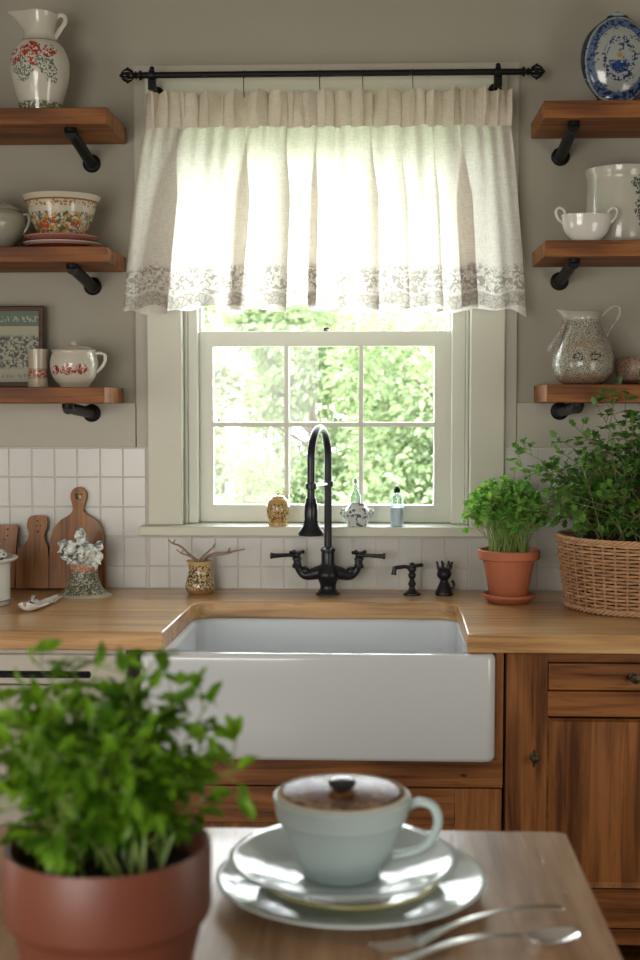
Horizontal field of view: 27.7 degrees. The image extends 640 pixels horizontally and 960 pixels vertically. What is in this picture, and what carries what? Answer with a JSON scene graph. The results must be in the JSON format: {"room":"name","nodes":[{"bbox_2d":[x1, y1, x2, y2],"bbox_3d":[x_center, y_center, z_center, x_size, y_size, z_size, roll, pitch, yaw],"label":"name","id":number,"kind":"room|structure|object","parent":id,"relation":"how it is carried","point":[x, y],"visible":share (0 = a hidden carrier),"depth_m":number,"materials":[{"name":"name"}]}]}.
{"room":"kitchen","nodes":[
{"label":"kitchen","id":0,"kind":"room"},
{"bbox_2d":[0,0,639,787],"bbox_3d":[0.019,-0.087,3.523,3.500,2.560,0.200,0,3,2],"label":"wall","id":1,"kind":"structure","parent":0,"point":[100,39],"depth_m":3.37,"materials":[{"name":"paint"}]},
{"bbox_2d":[0,403,135,446],"bbox_3d":[-1.110,-0.146,3.457,1.249,0.117,0.012,0,3,2],"label":"trim","id":2,"kind":"structure","parent":1,"relation":"attached to","point":[21,424],"depth_m":3.43,"materials":[{"name":"paint"}]},
{"bbox_2d":[62,403,100,421],"bbox_3d":[-0.607,-0.172,3.311,0.050,0.051,0.237,0,3,2],"label":"shelf bracket","id":3,"kind":"object","parent":1,"relation":"attached to","point":[91,412],"visible":0.98,"depth_m":3.31,"materials":[{"name":"black metal"}]},
{"bbox_2d":[0,387,122,402],"bbox_3d":[-1.128,-0.216,3.321,1.214,0.040,0.248,0,3,2],"label":"wall shelf","id":4,"kind":"object","parent":3,"relation":"on","point":[7,394],"visible":1,"depth_m":3.18,"materials":[{"name":"brown wood"}]},
{"bbox_2d":[0,306,44,386],"bbox_3d":[-0.821,-0.348,3.391,0.203,0.212,0.030,0,3,2],"label":"framed print","id":5,"kind":"object","parent":4,"relation":"on","point":[21,327],"visible":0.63,"depth_m":3.39,"materials":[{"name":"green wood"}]},
{"bbox_2d":[27,349,48,386],"bbox_3d":[-0.714,-0.283,3.289,0.053,0.097,0.053,0,3,2],"label":"beaker","id":6,"kind":"object","parent":4,"relation":"on","point":[37,358],"visible":0.97,"depth_m":3.27,"materials":[{"name":"ceramic"}]},
{"bbox_2d":[50,340,106,386],"bbox_3d":[-0.621,-0.294,3.285,0.123,0.119,0.121,-3,5,-41],"label":"teapot","id":7,"kind":"object","parent":4,"relation":"on","point":[73,365],"visible":0.98,"depth_m":3.24,"materials":[{"name":"white ceramic"}]},
{"bbox_2d":[64,127,100,172],"bbox_3d":[-0.601,-0.833,3.283,0.047,0.073,0.237,0,3,2],"label":"shelf bracket","id":8,"kind":"object","parent":1,"relation":"attached to","point":[91,163],"visible":1,"depth_m":3.29,"materials":[{"name":"black metal"}]},
{"bbox_2d":[0,107,125,144],"bbox_3d":[-1.122,-0.887,3.280,1.227,0.040,0.248,0,3,2],"label":"wall shelf","id":9,"kind":"object","parent":8,"relation":"on","point":[95,125],"visible":1,"depth_m":3.17,"materials":[{"name":"brown wood"}]},
{"bbox_2d":[7,8,69,107],"bbox_3d":[-0.695,-1.032,3.228,0.146,0.254,0.146,2,4,29],"label":"jug","id":10,"kind":"object","parent":9,"relation":"on","point":[39,64],"visible":0.92,"depth_m":3.18,"materials":[{"name":"ceramic"}]},
{"bbox_2d":[66,263,101,294],"bbox_3d":[-0.602,-0.509,3.302,0.047,0.061,0.237,0,3,2],"label":"shelf bracket","id":11,"kind":"object","parent":1,"relation":"attached to","point":[92,285],"visible":1,"depth_m":3.31,"materials":[{"name":"black metal"}]},
{"bbox_2d":[0,246,125,272],"bbox_3d":[-1.124,-0.557,3.300,1.223,0.038,0.248,0,3,2],"label":"wall shelf","id":12,"kind":"object","parent":11,"relation":"on","point":[28,258],"visible":1,"depth_m":3.16,"materials":[{"name":"brown wood"}]},
{"bbox_2d":[0,201,30,246],"bbox_3d":[-0.827,-0.645,3.256,0.183,0.141,0.183,2,4,31],"label":"teapot","id":13,"kind":"object","parent":12,"relation":"on","point":[14,225],"visible":0.94,"depth_m":3.21,"materials":[{"name":"ceramic"}]},
{"bbox_2d":[23,239,100,245],"bbox_3d":[-0.645,-0.582,3.253,0.192,0.017,0.192,0,3,2],"label":"plate","id":14,"kind":"object","parent":12,"relation":"on","point":[42,242],"visible":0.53,"depth_m":3.18,"materials":[{"name":"white ceramic"}]},
{"bbox_2d":[24,233,99,241],"bbox_3d":[-0.645,-0.598,3.252,0.187,0.017,0.187,0,3,2],"label":"plate","id":15,"kind":"object","parent":14,"relation":"on","point":[36,236],"visible":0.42,"depth_m":3.19,"materials":[{"name":"white ceramic"}]},
{"bbox_2d":[22,191,100,233],"bbox_3d":[-0.645,-0.655,3.249,0.195,0.103,0.195,0,3,2],"label":"bowl","id":16,"kind":"object","parent":15,"relation":"on","point":[49,211],"visible":0.88,"depth_m":3.18,"materials":[{"name":"ceramic"}]},
{"bbox_2d":[145,117,182,524],"bbox_3d":[-0.408,-0.412,3.404,0.092,1.064,0.013,0,3,2],"label":"trim","id":17,"kind":"structure","parent":1,"relation":"attached to","point":[164,332],"depth_m":3.41,"materials":[{"name":"paint"}]},
{"bbox_2d":[0,447,637,590],"bbox_3d":[0.015,0.103,3.425,3.499,0.371,0.006,0,3,2],"label":"backsplash","id":18,"kind":"structure","parent":1,"relation":"attached to","point":[127,567],"depth_m":3.44,"materials":[{"name":"tile"}]},
{"bbox_2d":[139,522,501,536],"bbox_3d":[0.018,0.127,3.503,0.973,0.025,0.245,0,3,2],"label":"windowsill","id":19,"kind":"structure","parent":1,"relation":"attached to","point":[339,529],"depth_m":3.39,"materials":[{"name":"paint"}]},
{"bbox_2d":[266,492,289,526],"bbox_3d":[-0.110,0.076,3.409,0.062,0.089,0.062,0,3,2],"label":"jar","id":20,"kind":"object","parent":19,"relation":"on","point":[277,507],"visible":1,"depth_m":3.39,"materials":[{"name":"yellow ceramic"}]},
{"bbox_2d":[340,502,373,526],"bbox_3d":[0.097,0.091,3.404,0.068,0.061,0.068,-3,5,-44],"label":"pot","id":21,"kind":"object","parent":19,"relation":"on","point":[356,514],"visible":1,"depth_m":3.38,"materials":[{"name":"white ceramic"}]},
{"bbox_2d":[350,478,360,503],"bbox_3d":[0.093,0.055,3.402,0.028,0.122,0.028,0,3,2],"label":"bottle","id":22,"kind":"object","parent":21,"relation":"in","point":[355,479],"visible":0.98,"depth_m":3.41,"materials":[{"name":"clear glass"}]},
{"bbox_2d":[390,486,403,526],"bbox_3d":[0.201,0.068,3.399,0.034,0.105,0.034,0,3,2],"label":"glass bottle","id":23,"kind":"object","parent":19,"relation":"on","point":[397,513],"visible":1,"depth_m":3.39,"materials":[{"name":"white"}]},
{"bbox_2d":[144,75,507,115],"bbox_3d":[0.013,-0.998,3.352,0.936,0.111,0.015,0,3,2],"label":"trim","id":24,"kind":"structure","parent":1,"relation":"attached to","point":[374,84],"depth_m":3.34,"materials":[{"name":"paint"}]},
{"bbox_2d":[184,307,468,524],"bbox_3d":[0.019,-0.404,3.509,0.752,1.033,0.170,0,3,2],"label":"window","id":25,"kind":"structure","parent":1,"relation":"in","point":[450,422],"depth_m":3.47,"materials":[{"name":"paint"}]},
{"bbox_2d":[134,62,518,447],"bbox_3d":[0.014,-0.580,3.389,0.996,0.990,0.009,0,3,2],"label":"trim","id":26,"kind":"structure","parent":1,"relation":"attached to","point":[513,80],"depth_m":3.38,"materials":[{"name":"paint"}]},
{"bbox_2d":[119,63,544,93],"bbox_3d":[0.029,-1.010,3.293,1.070,0.068,0.098,0,3,2],"label":"curtain rod","id":27,"kind":"object","parent":1,"relation":"attached to","point":[497,72],"visible":0.98,"depth_m":3.26,"materials":[{"name":"black metal"}]},
{"bbox_2d":[123,70,525,316],"bbox_3d":[0.007,-0.720,3.266,1.027,0.619,0.084,0,3,2],"label":"curtain","id":28,"kind":"object","parent":27,"relation":"hanging from","point":[252,204],"visible":1,"depth_m":3.27,"materials":[{"name":"fabric"}]},
{"bbox_2d":[469,124,505,525],"bbox_3d":[0.436,-0.410,3.372,0.091,1.064,0.013,0,3,2],"label":"trim","id":29,"kind":"structure","parent":1,"relation":"attached to","point":[487,327],"depth_m":3.38,"materials":[{"name":"paint"}]},
{"bbox_2d":[550,258,579,290],"bbox_3d":[0.617,-0.515,3.255,0.047,0.061,0.237,0,3,2],"label":"shelf bracket","id":30,"kind":"object","parent":1,"relation":"attached to","point":[559,281],"visible":1,"depth_m":3.26,"materials":[{"name":"black metal"}]},
{"bbox_2d":[551,120,579,165],"bbox_3d":[0.616,-0.838,3.235,0.047,0.069,0.237,0,3,2],"label":"shelf bracket","id":31,"kind":"object","parent":1,"relation":"attached to","point":[560,156],"visible":1,"depth_m":3.24,"materials":[{"name":"black metal"}]},
{"bbox_2d":[550,403,583,419],"bbox_3d":[0.620,-0.173,3.263,0.050,0.048,0.237,0,3,2],"label":"shelf bracket","id":32,"kind":"object","parent":1,"relation":"attached to","point":[559,411],"visible":0.94,"depth_m":3.26,"materials":[{"name":"black metal"}]},
{"bbox_2d":[534,384,639,402],"bbox_3d":[1.153,-0.215,3.233,1.205,0.044,0.248,0,3,2],"label":"wall shelf","id":33,"kind":"object","parent":32,"relation":"on","point":[549,393],"visible":1,"depth_m":3.13,"materials":[{"name":"brown wood"}]},
{"bbox_2d":[548,304,620,383],"bbox_3d":[0.651,-0.335,3.218,0.151,0.198,0.151,-3,4,-40],"label":"pitcher","id":34,"kind":"object","parent":33,"relation":"on","point":[583,354],"visible":0.98,"depth_m":3.17,"materials":[{"name":"grey ceramic"}]},
{"bbox_2d":[615,357,639,383],"bbox_3d":[0.808,-0.272,3.251,0.137,0.069,0.137,0,3,2],"label":"bowl","id":35,"kind":"object","parent":33,"relation":"on","point":[627,368],"visible":0.89,"depth_m":3.21,"materials":[{"name":"brown ceramic"}]},
{"bbox_2d":[516,403,639,447],"bbox_3d":[1.139,-0.141,3.370,1.251,0.117,0.012,0,3,2],"label":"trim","id":36,"kind":"structure","parent":1,"relation":"attached to","point":[534,420],"depth_m":3.38,"materials":[{"name":"paint"}]},
{"bbox_2d":[531,100,639,138],"bbox_3d":[1.146,-0.888,3.193,1.218,0.041,0.248,0,3,2],"label":"wall shelf","id":37,"kind":"object","parent":1,"relation":"attached to","point":[597,118],"visible":1,"depth_m":3.11,"materials":[{"name":"brown wood"}]},
{"bbox_2d":[581,11,639,99],"bbox_3d":[0.735,-1.034,3.218,0.180,0.248,0.079,0,3,2],"label":"plate","id":38,"kind":"object","parent":37,"relation":"on","point":[610,52],"visible":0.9,"depth_m":3.19,"materials":[{"name":"ceramic"}]},
{"bbox_2d":[532,240,639,266],"bbox_3d":[1.149,-0.560,3.212,1.212,0.039,0.248,0,3,2],"label":"wall shelf","id":39,"kind":"object","parent":1,"relation":"attached to","point":[551,253],"visible":1,"depth_m":3.11,"materials":[{"name":"brown wood"}]},
{"bbox_2d":[554,206,618,239],"bbox_3d":[0.643,-0.618,3.141,0.154,0.085,0.076,0,3,2],"label":"bowl","id":40,"kind":"object","parent":39,"relation":"on","point":[576,226],"visible":0.96,"depth_m":3.12,"materials":[{"name":"white ceramic"}]},
{"bbox_2d":[585,163,639,239],"bbox_3d":[0.757,-0.679,3.259,0.185,0.193,0.185,0,3,2],"label":"crock","id":41,"kind":"object","parent":39,"relation":"on","point":[617,185],"visible":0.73,"depth_m":3.18,"materials":[{"name":"ceramic"}]},
{"bbox_3d":[-0.073,1.359,1.207,3.700,0.050,5.000,0,3,2],"label":"floor","id":42,"kind":"structure","parent":0,"visible":0},
{"bbox_2d":[0,649,143,824],"bbox_3d":[-0.709,0.784,3.159,0.600,0.865,0.627,0,3,2],"label":"dishwasher","id":43,"kind":"object","parent":42,"relation":"on","point":[21,659],"visible":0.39,"depth_m":2.84,"materials":[{"name":"beige metal"}]},
{"bbox_2d":[0,825,622,959],"bbox_3d":[-0.452,0.884,1.192,1.450,0.900,0.780,0,3,2],"label":"table","id":44,"kind":"object","parent":42,"relation":"on","point":[520,868],"visible":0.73,"depth_m":1.26,"materials":[{"name":"brown wood"}]},
{"bbox_2d":[0,638,259,959],"bbox_3d":[-0.196,0.284,1.044,0.231,0.314,0.217,3,4,36],"label":"herb","id":45,"kind":"object","parent":44,"relation":"on","point":[113,870],"visible":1,"depth_m":1.00,"materials":[{"name":"plant"}]},
{"bbox_2d":[2,819,211,959],"bbox_3d":[-0.171,0.366,1.051,0.166,0.150,0.166,0,3,2],"label":"pot","id":46,"kind":"object","parent":45,"relation":"attached to","point":[150,898],"depth_m":0.99,"materials":[{"name":"ceramic"}]},
{"bbox_2d":[216,847,486,928],"bbox_3d":[0.032,0.414,1.341,0.278,0.019,0.278,0,3,2],"label":"dinner plate","id":47,"kind":"object","parent":44,"relation":"on","point":[465,884],"visible":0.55,"depth_m":1.28,"materials":[{"name":"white ceramic"}]},
{"bbox_2d":[270,881,439,909],"bbox_3d":[0.032,0.412,1.341,0.184,0.014,0.184,0,3,2],"label":"plate","id":48,"kind":"object","parent":47,"relation":"on","point":[387,901],"visible":0.18,"depth_m":1.27,"materials":[{"name":"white ceramic"}]},
{"bbox_2d":[229,824,457,898],"bbox_3d":[0.024,0.398,1.340,0.235,0.026,0.235,0,3,2],"label":"saucer","id":49,"kind":"object","parent":48,"relation":"on","point":[265,857],"visible":0.63,"depth_m":1.33,"materials":[{"name":"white ceramic"}]},
{"bbox_2d":[273,786,442,886],"bbox_3d":[0.025,0.364,1.335,0.141,0.084,0.150,-3,5,-41],"label":"coffee cup","id":50,"kind":"object","parent":49,"relation":"on","point":[332,850],"visible":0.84,"depth_m":1.29,"materials":[{"name":"ceramic"}]},
{"bbox_2d":[276,773,408,814],"bbox_3d":[0.023,0.315,1.335,0.136,0.020,0.136,0,3,2],"label":"lid","id":51,"kind":"object","parent":50,"relation":"on","point":[331,793],"visible":1,"depth_m":1.32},
{"bbox_2d":[369,904,565,951],"bbox_3d":[0.144,0.420,1.231,0.219,0.013,0.024,-2,4,-29],"label":"fork","id":52,"kind":"object","parent":44,"relation":"on","point":[419,940],"visible":1,"depth_m":1.21,"materials":[{"name":"metal"}]},
{"bbox_2d":[391,926,580,959],"bbox_3d":[0.153,0.423,1.183,0.189,0.018,0.036,-1,4,-21],"label":"teaspoon","id":53,"kind":"object","parent":44,"relation":"on","point":[555,935],"visible":1,"depth_m":1.19,"materials":[{"name":"metal"}]},
{"bbox_2d":[142,653,503,830],"bbox_3d":[0.009,0.783,3.140,0.796,0.868,0.628,0,3,2],"label":"base cabinet","id":54,"kind":"object","parent":42,"relation":"on","point":[475,801],"visible":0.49,"depth_m":2.82,"materials":[{"name":"brown wood"}]},
{"bbox_2d":[0,588,639,653],"bbox_3d":[0.003,0.329,3.110,3.500,0.041,0.651,0,3,2],"label":"countertop","id":55,"kind":"structure","parent":54,"relation":"on","point":[151,619],"depth_m":3.06,"materials":[{"name":"brown wood"}]},
{"bbox_2d":[0,553,17,606],"bbox_3d":[-0.835,0.246,3.175,0.194,0.116,0.194,0,3,2],"label":"canister","id":56,"kind":"object","parent":55,"relation":"on","point":[5,564],"visible":0.95,"depth_m":3.15,"materials":[{"name":"ceramic"}]},
{"bbox_2d":[0,548,8,558],"bbox_3d":[-0.835,0.162,3.170,0.148,0.057,0.148,0,3,2],"label":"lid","id":57,"kind":"object","parent":56,"relation":"on","point":[3,554],"visible":1,"depth_m":3.16,"materials":[{"name":"white ceramic"}]},
{"bbox_2d":[0,524,18,587],"bbox_3d":[-0.850,0.201,3.431,0.106,0.168,0.036,0,3,2],"label":"cutting board","id":58,"kind":"object","parent":55,"relation":"on","point":[8,538],"visible":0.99,"depth_m":3.43,"materials":[{"name":"brown wood"}]},
{"bbox_2d":[16,515,48,587],"bbox_3d":[-0.756,0.189,3.428,0.088,0.192,0.040,0,3,2],"label":"cutting board","id":59,"kind":"object","parent":55,"relation":"on","point":[32,562],"visible":0.99,"depth_m":3.42,"materials":[{"name":"brown wood"}]},
{"bbox_2d":[18,594,61,610],"bbox_3d":[-0.672,0.293,3.148,0.064,0.026,0.204,1,4,12],"label":"spoon rest","id":60,"kind":"object","parent":55,"relation":"on","point":[38,604],"visible":0.98,"depth_m":3.11,"materials":[{"name":"white ceramic"}]},
{"bbox_2d":[24,594,35,603],"bbox_3d":[-0.688,0.285,3.099,0.024,0.019,0.075,0,3,-2],"label":"ceramic spoon","id":61,"kind":"object","parent":60,"relation":"on","point":[33,595],"visible":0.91,"depth_m":3.10,"materials":[{"name":"white ceramic"}]},
{"bbox_2d":[49,487,106,587],"bbox_3d":[-0.637,0.152,3.427,0.150,0.267,0.046,0,3,2],"label":"paddle cutting board","id":62,"kind":"object","parent":55,"relation":"on","point":[59,570],"visible":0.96,"depth_m":3.42,"materials":[{"name":"brown wood"}]},
{"bbox_2d":[59,563,112,599],"bbox_3d":[-0.603,0.253,3.322,0.146,0.085,0.146,0,3,2],"label":"vase","id":63,"kind":"object","parent":55,"relation":"on","point":[83,583],"visible":0.94,"depth_m":3.29,"materials":[{"name":"green ceramic"}]},
{"bbox_2d":[57,527,103,569],"bbox_3d":[-0.611,0.183,3.308,0.131,0.127,0.065,2,4,25],"label":"blossoms","id":64,"kind":"object","parent":63,"relation":"in","point":[80,554],"visible":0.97,"depth_m":3.29,"materials":[{"name":"white plant"}]},
{"bbox_2d":[168,539,244,594],"bbox_3d":[-0.292,0.222,3.358,0.198,0.144,0.076,0,3,2],"label":"jar","id":65,"kind":"object","parent":55,"relation":"on","point":[200,581],"visible":1,"depth_m":3.34,"materials":[{"name":"beige ceramic"}]},
{"bbox_2d":[140,618,494,761],"bbox_3d":[0.002,0.472,3.017,0.762,0.232,0.490,0,3,2],"label":"farmhouse sink","id":66,"kind":"object","parent":55,"relation":"in","point":[326,689],"visible":0.77,"depth_m":2.77,"materials":[{"name":"ceramic"}]},
{"bbox_2d":[270,425,384,595],"bbox_3d":[0.034,0.078,3.296,0.266,0.437,0.217,-2,4,-27],"label":"bridge faucet","id":67,"kind":"object","parent":55,"relation":"on","point":[327,573],"visible":1,"depth_m":3.33,"materials":[{"name":"black metal"}]},
{"bbox_2d":[391,562,422,595],"bbox_3d":[0.224,0.253,3.329,0.076,0.084,0.046,-2,4,-24],"label":"soap dispenser","id":68,"kind":"object","parent":55,"relation":"on","point":[411,591],"visible":1,"depth_m":3.33,"materials":[{"name":"black metal"}]},
{"bbox_2d":[435,561,454,595],"bbox_3d":[0.318,0.252,3.331,0.047,0.086,0.046,2,4,27],"label":"figurine","id":69,"kind":"object","parent":55,"relation":"on","point":[443,573],"visible":1,"depth_m":3.32,"materials":[{"name":"black metal"}]},
{"bbox_2d":[460,446,552,604],"bbox_3d":[0.461,0.109,3.196,0.232,0.387,0.207,1,3,10],"label":"potted herb","id":70,"kind":"object","parent":55,"relation":"on","point":[508,566],"visible":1,"depth_m":3.17,"materials":[{"name":"plant"}]},
{"bbox_2d":[478,546,539,596],"bbox_3d":[0.466,0.231,3.209,0.153,0.123,0.153,0,3,2],"label":"pot","id":71,"kind":"object","parent":70,"relation":"attached to","point":[508,569],"depth_m":3.16,"materials":[{"name":"ceramic"}]},
{"bbox_2d":[555,527,639,617],"bbox_3d":[0.764,0.217,3.137,0.388,0.179,0.388,-1,3,-9],"label":"wicker basket","id":72,"kind":"object","parent":55,"relation":"on","point":[564,539],"visible":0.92,"depth_m":3.00,"materials":[{"name":"brown wicker"}]},
{"bbox_2d":[512,368,639,610],"bbox_3d":[0.706,0.015,3.114,0.495,0.569,0.376,0,3,-3],"label":"plant","id":73,"kind":"object","parent":72,"relation":"in","point":[614,502],"visible":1,"depth_m":3.06,"materials":[{"name":"green plant"}]},
{"bbox_2d":[493,653,639,959],"bbox_3d":[0.722,0.785,3.104,0.620,0.868,0.645,0,3,2],"label":"base cabinet","id":74,"kind":"object","parent":42,"relation":"on","point":[571,759],"visible":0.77,"depth_m":2.81,"materials":[{"name":"brown wood"}]},
{"label":"outside","id":75,"kind":"structure","parent":0,"visible":0},
{"bbox_2d":[215,453,432,503],"bbox_3d":[0.899,0.169,26.463,50.000,0.500,45.000,0,3,2],"label":"ground","id":76,"kind":"structure","parent":75,"point":[220,500],"depth_m":25.81,"materials":[{"name":"white"}]},
{"bbox_2d":[203,305,292,500],"bbox_3d":[-1.978,-1.587,23.261,3.219,4.032,3.327,0,3,2],"label":"tree","id":77,"kind":"object","parent":76,"relation":"on","point":[228,379],"visible":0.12,"depth_m":22.60,"materials":[{"name":"green plant"}]},
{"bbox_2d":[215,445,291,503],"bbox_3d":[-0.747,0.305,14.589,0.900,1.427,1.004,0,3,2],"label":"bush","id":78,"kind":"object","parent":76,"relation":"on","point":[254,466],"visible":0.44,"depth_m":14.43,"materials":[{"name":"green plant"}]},
{"bbox_2d":[218,304,404,503],"bbox_3d":[-0.064,-1.072,19.879,3.119,4.212,3.077,1,3,10],"label":"tree","id":79,"kind":"object","parent":76,"relation":"on","point":[307,362],"visible":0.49,"depth_m":19.25,"materials":[{"name":"green plant"}]},
{"bbox_2d":[267,304,423,459],"bbox_3d":[1.087,-2.528,34.288,4.393,5.661,5.121,2,4,33],"label":"tree","id":80,"kind":"object","parent":76,"relation":"on","point":[386,316],"visible":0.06,"depth_m":33.11,"materials":[{"name":"green plant"}]},
{"bbox_2d":[319,304,447,503],"bbox_3d":[1.955,-0.424,15.702,3.962,4.246,4.242,0,3,-1],"label":"tree","id":81,"kind":"object","parent":76,"relation":"on","point":[410,468],"visible":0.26,"depth_m":14.88,"materials":[{"name":"green plant"}]},
{"bbox_2d":[354,307,447,495],"bbox_3d":[3.365,-1.552,24.371,4.882,5.150,4.976,2,4,28],"label":"tree","id":82,"kind":"object","parent":76,"relation":"on","point":[431,322],"visible":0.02,"depth_m":23.25,"materials":[{"name":"green plant"}]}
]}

